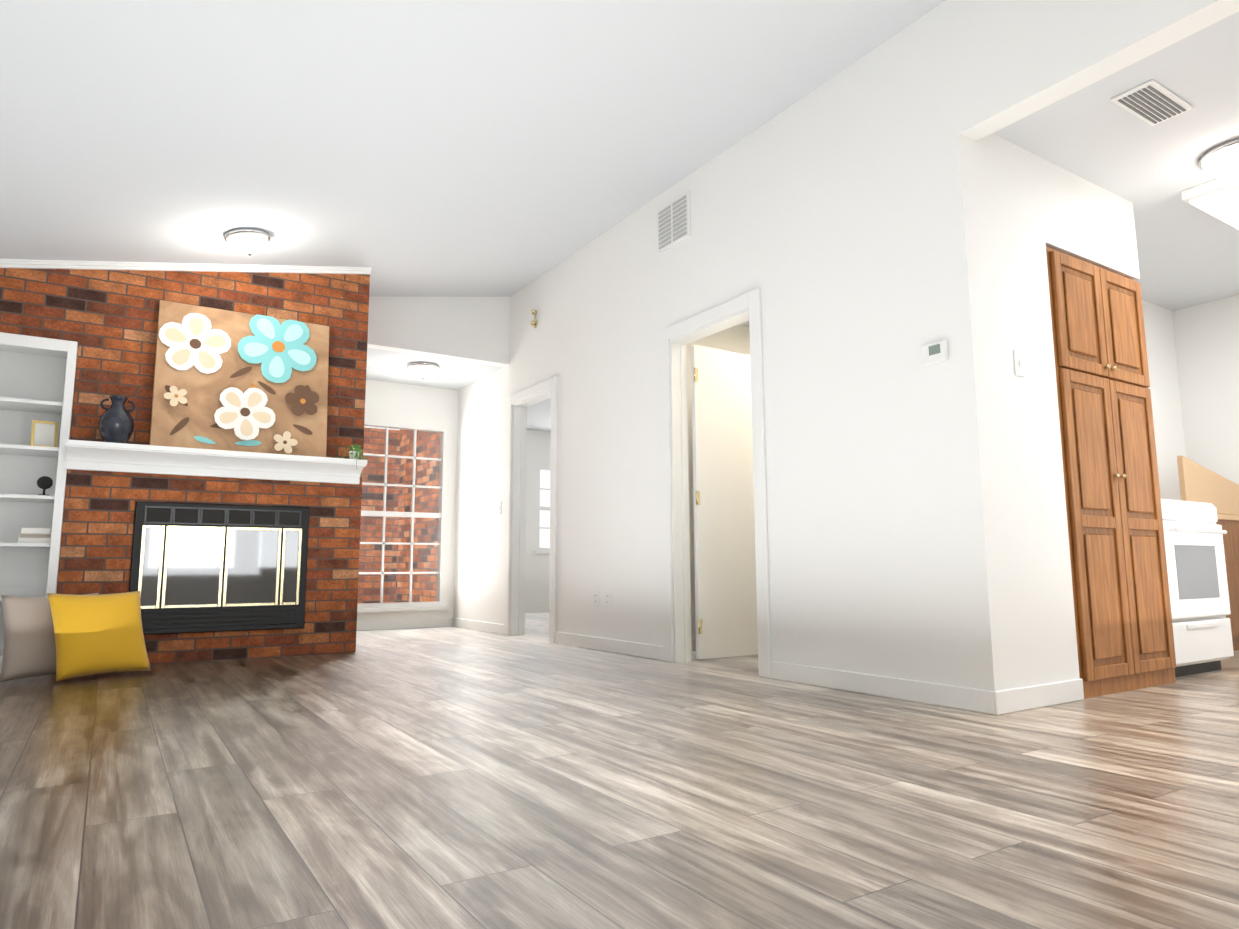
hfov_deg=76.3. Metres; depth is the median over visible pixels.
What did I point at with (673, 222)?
air vent
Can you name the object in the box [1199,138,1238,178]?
kitchen ceiling light
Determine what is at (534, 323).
brass sconce
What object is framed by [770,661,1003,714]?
baseboard
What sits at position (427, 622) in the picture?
baseboard
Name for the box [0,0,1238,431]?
ceiling
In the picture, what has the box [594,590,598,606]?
electrical outlet plate
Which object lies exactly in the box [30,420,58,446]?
decorative frame
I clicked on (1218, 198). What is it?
fluorescent ceiling light
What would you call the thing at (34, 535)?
books
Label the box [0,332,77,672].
built-in bookshelf
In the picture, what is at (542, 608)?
baseboard
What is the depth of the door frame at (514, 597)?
6.90 m
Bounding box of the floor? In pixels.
[0,612,1238,928]
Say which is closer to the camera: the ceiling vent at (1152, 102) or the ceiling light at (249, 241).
the ceiling vent at (1152, 102)
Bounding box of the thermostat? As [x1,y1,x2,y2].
[921,339,948,365]
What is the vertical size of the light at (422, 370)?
0.127 m
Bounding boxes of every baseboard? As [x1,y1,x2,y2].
[356,617,451,630]
[452,617,503,634]
[525,605,548,612]
[555,631,663,660]
[692,638,695,650]
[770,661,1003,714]
[1004,678,1083,713]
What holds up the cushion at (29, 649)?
on the floor
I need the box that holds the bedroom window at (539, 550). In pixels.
[533,465,549,553]
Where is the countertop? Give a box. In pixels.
[1177,455,1238,650]
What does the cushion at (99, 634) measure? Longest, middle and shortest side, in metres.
0.478 x 0.478 x 0.110 m
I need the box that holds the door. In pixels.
[691,345,757,658]
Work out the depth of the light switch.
3.44 m
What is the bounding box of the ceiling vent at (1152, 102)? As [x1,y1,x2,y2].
[1111,79,1192,125]
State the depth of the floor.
1.98 m
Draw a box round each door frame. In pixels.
[504,376,557,642]
[660,288,770,677]
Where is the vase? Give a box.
[98,396,135,442]
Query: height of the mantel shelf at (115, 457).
0.150 m
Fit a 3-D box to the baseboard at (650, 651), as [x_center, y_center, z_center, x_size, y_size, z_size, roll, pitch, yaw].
[-0.106,1.256,5.504,0.014,0.090,1.440,5,-9,-32]
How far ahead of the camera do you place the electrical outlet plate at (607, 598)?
5.50 m
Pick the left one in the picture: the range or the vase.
the vase
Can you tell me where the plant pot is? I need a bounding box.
[341,444,367,475]
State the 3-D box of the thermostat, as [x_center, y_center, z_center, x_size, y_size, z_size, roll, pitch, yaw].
[1.361,-0.483,3.408,0.025,0.090,0.120,5,-9,-32]
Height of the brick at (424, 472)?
3.300 m
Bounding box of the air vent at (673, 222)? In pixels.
[656,191,690,253]
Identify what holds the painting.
on the mantel shelf at (115, 457)
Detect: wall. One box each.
[0,268,369,663]
[357,0,1238,690]
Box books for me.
[18,528,51,542]
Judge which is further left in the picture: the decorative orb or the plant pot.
the decorative orb
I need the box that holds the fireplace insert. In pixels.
[129,502,309,633]
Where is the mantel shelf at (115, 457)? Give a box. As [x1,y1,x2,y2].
[65,439,366,484]
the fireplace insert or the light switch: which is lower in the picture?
the fireplace insert
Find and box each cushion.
[0,593,97,681]
[47,591,151,680]
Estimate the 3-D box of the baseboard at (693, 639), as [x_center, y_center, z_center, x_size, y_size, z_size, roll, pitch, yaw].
[0.797,1.273,5.665,1.440,0.090,0.014,5,-9,-32]
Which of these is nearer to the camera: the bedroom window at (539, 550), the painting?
the painting
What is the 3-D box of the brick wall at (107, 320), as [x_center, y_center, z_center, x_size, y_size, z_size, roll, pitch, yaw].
[-3.446,-0.337,5.118,3.340,3.180,0.700,5,-9,-32]
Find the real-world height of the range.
1.115 m
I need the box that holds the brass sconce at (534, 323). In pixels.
[530,310,537,327]
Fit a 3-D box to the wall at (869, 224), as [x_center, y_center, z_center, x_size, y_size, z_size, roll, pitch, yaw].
[0.232,-0.472,4.222,8.790,3.180,12.440,5,-9,-32]
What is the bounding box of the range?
[1161,499,1233,676]
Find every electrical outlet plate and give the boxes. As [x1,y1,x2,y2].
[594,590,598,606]
[605,591,610,606]
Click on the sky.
(543, 541)
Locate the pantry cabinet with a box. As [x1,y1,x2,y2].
[1046,246,1175,698]
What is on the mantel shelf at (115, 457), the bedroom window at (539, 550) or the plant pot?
the plant pot
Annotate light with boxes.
[224,228,269,255]
[407,362,438,378]
[1181,178,1238,229]
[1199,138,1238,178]
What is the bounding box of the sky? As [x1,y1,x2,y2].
[364,426,549,547]
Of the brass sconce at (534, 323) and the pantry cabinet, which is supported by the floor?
the pantry cabinet
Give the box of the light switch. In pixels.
[1013,350,1024,376]
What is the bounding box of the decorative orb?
[37,476,52,495]
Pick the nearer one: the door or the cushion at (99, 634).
the cushion at (99, 634)
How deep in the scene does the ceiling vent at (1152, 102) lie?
3.29 m
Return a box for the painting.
[149,300,328,456]
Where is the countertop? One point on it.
(1198, 482)
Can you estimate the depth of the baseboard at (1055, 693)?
3.24 m
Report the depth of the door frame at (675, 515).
4.89 m
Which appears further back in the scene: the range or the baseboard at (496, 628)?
the baseboard at (496, 628)
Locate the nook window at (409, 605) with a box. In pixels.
[357,419,449,612]
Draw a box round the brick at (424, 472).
[395,429,440,601]

